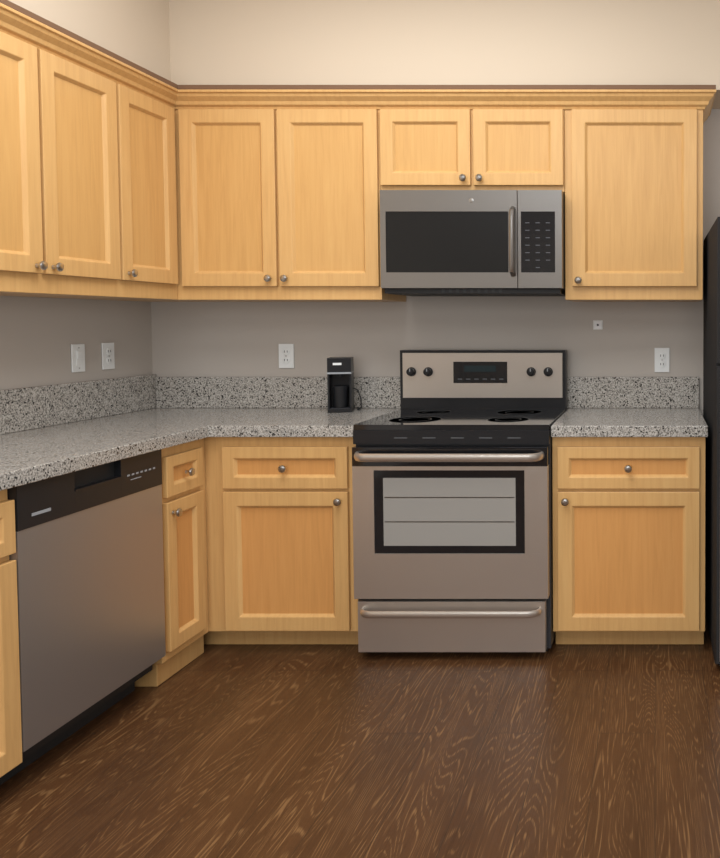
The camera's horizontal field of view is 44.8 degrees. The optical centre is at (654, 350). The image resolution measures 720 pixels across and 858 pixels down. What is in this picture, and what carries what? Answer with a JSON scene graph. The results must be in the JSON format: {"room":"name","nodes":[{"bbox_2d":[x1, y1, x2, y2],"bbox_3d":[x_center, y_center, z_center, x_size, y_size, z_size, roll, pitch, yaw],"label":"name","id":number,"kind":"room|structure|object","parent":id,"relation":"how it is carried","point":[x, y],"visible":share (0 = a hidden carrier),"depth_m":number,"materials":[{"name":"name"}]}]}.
{"room":"kitchen","nodes":[
{"label":"kitchen","id":0,"kind":"room"},
{"bbox_2d":[0,610,719,857],"bbox_3d":[0.113,1.348,0.630,5.274,0.100,6.500,0,2,0],"label":"floor","id":1,"kind":"structure","parent":0,"point":[555,750],"depth_m":2.34,"materials":[{"name":"brown wood"}]},
{"bbox_2d":[0,489,21,776],"bbox_3d":[-2.066,0.822,1.736,0.612,0.868,0.849,0,2,0],"label":"base cabinet","id":2,"kind":"object","parent":1,"relation":"on","point":[10,698],"depth_m":2.13,"materials":[{"name":"brown wood"}]},
{"bbox_2d":[0,374,263,490],"bbox_3d":[-2.058,0.257,2.480,0.630,0.204,2.418,0,2,0],"label":"countertop","id":3,"kind":"structure","parent":2,"relation":"on","point":[49,431],"depth_m":2.97,"materials":[{"name":"stone"}]},
{"bbox_2d":[0,450,165,784],"bbox_3d":[-2.054,0.796,2.478,0.599,0.866,0.630,0,2,0],"label":"dishwasher","id":4,"kind":"object","parent":1,"relation":"on","point":[87,556],"visible":0.9,"depth_m":2.42,"materials":[{"name":"grey metal"}]},
{"bbox_2d":[135,437,211,686],"bbox_3d":[-2.066,0.777,2.952,0.612,0.868,0.293,0,2,0],"label":"base cabinet","id":5,"kind":"object","parent":1,"relation":"on","point":[186,507],"depth_m":2.94,"materials":[{"name":"brown wood"}]},
{"bbox_2d":[224,437,357,643],"bbox_3d":[-1.440,0.761,3.394,0.528,0.868,0.628,0,2,0],"label":"base cabinet","id":6,"kind":"object","parent":1,"relation":"on","point":[257,540],"depth_m":3.09,"materials":[{"name":"brown wood"}]},
{"bbox_2d":[208,377,400,436],"bbox_3d":[-1.458,0.231,3.365,0.566,0.192,0.648,0,2,0],"label":"countertop","id":7,"kind":"structure","parent":6,"relation":"on","point":[266,406],"depth_m":3.67,"materials":[{"name":"stone"}]},
{"bbox_2d":[327,357,361,412],"bbox_3d":[-1.419,0.152,3.559,0.144,0.243,0.187,0,2,0],"label":"coffee maker","id":8,"kind":"object","parent":7,"relation":"on","point":[340,381],"visible":1,"depth_m":3.49,"materials":[{"name":"black plastic"}]},
{"bbox_2d":[352,350,566,651],"bbox_3d":[-0.791,0.604,3.313,0.761,1.189,0.722,0,2,0],"label":"range","id":9,"kind":"object","parent":1,"relation":"on","point":[452,505],"visible":1,"depth_m":3.03,"materials":[{"name":"silver metal"}]},
{"bbox_2d":[552,437,705,643],"bbox_3d":[-0.104,0.761,3.394,0.607,0.868,0.628,0,2,0],"label":"base cabinet","id":10,"kind":"object","parent":1,"relation":"on","point":[629,512],"depth_m":3.09,"materials":[{"name":"brown wood"}]},
{"bbox_2d":[551,377,707,436],"bbox_3d":[-0.106,0.231,3.367,0.625,0.192,0.645,0,2,0],"label":"countertop","id":11,"kind":"structure","parent":10,"relation":"on","point":[598,406],"depth_m":3.65,"materials":[{"name":"stone"}]},
{"bbox_2d":[703,217,719,666],"bbox_3d":[0.606,0.351,3.226,0.760,1.699,0.868,0,2,0],"label":"refrigerator","id":12,"kind":"object","parent":1,"relation":"on","point":[711,350],"visible":0.92,"depth_m":3.07,"materials":[{"name":"black metal"}]},
{"bbox_2d":[0,0,719,415],"bbox_3d":[0.113,-0.151,0.575,5.214,2.900,6.440,0,2,0],"label":"wall","id":13,"kind":"structure","parent":0,"point":[426,42],"depth_m":3.34,"materials":[{"name":"beige paint"}]},
{"bbox_2d":[0,16,127,299],"bbox_3d":[-2.198,-0.607,2.566,0.347,0.835,0.773,0,2,0],"label":"upper cabinet","id":14,"kind":"object","parent":13,"relation":"attached to","point":[122,179],"depth_m":2.67,"materials":[{"name":"brown wood"}]},
{"bbox_2d":[71,344,84,371],"bbox_3d":[-2.366,0.031,3.203,0.012,0.114,0.070,0,2,0],"label":"light switch","id":15,"kind":"object","parent":13,"relation":"attached to","point":[77,357],"visible":1,"depth_m":3.20,"materials":[{"name":"white plastic"}]},
{"bbox_2d":[101,343,114,369],"bbox_3d":[-2.367,0.023,3.379,0.010,0.114,0.070,0,2,0],"label":"electrical outlet","id":16,"kind":"object","parent":13,"relation":"attached to","point":[108,360],"visible":1,"depth_m":3.37,"materials":[{"name":"white plastic"}]},
{"bbox_2d":[119,72,179,301],"bbox_3d":[-2.198,-0.628,3.140,0.347,0.835,0.375,0,2,0],"label":"upper cabinet","id":17,"kind":"object","parent":13,"relation":"attached to","point":[153,155],"depth_m":3.16,"materials":[{"name":"brown wood"}]},
{"bbox_2d":[279,344,293,367],"bbox_3d":[-1.738,0.025,3.677,0.070,0.114,0.010,0,2,0],"label":"electrical outlet","id":18,"kind":"object","parent":13,"relation":"attached to","point":[286,355],"visible":1,"depth_m":3.67,"materials":[{"name":"white plastic"}]},
{"bbox_2d":[180,96,405,301],"bbox_3d":[-1.593,-0.641,3.483,0.845,0.835,0.348,0,2,0],"label":"upper cabinet","id":19,"kind":"object","parent":13,"relation":"attached to","point":[280,195],"depth_m":3.32,"materials":[{"name":"brown wood"}]},
{"bbox_2d":[380,96,567,195],"bbox_3d":[-0.778,-0.870,3.474,0.784,0.376,0.348,0,2,0],"label":"upper cabinet","id":20,"kind":"object","parent":13,"relation":"attached to","point":[517,143],"depth_m":3.31,"materials":[{"name":"brown wood"}]},
{"bbox_2d":[380,190,564,295],"bbox_3d":[-0.767,-0.461,3.437,0.758,0.429,0.453,0,2,0],"label":"microwave","id":21,"kind":"object","parent":20,"relation":"attached to","point":[472,242],"visible":0.98,"depth_m":3.26,"materials":[{"name":"grey metal"}]},
{"bbox_2d":[593,320,602,329],"bbox_3d":[-0.269,-0.121,3.672,0.044,0.044,0.008,0,2,0],"label":"electrical outlet plate","id":22,"kind":"object","parent":13,"relation":"attached to","point":[597,324],"visible":1,"depth_m":3.67,"materials":[{"name":"white plastic"}]},
{"bbox_2d":[565,96,707,301],"bbox_3d":[-0.090,-0.641,3.483,0.589,0.835,0.348,0,2,0],"label":"upper cabinet","id":23,"kind":"object","parent":13,"relation":"attached to","point":[634,200],"depth_m":3.32,"materials":[{"name":"brown wood"}]},
{"bbox_2d":[655,348,668,371],"bbox_3d":[0.033,0.044,3.677,0.070,0.114,0.010,0,2,0],"label":"electrical outlet","id":24,"kind":"object","parent":13,"relation":"attached to","point":[661,359],"visible":1,"depth_m":3.67,"materials":[{"name":"white plastic"}]}
]}

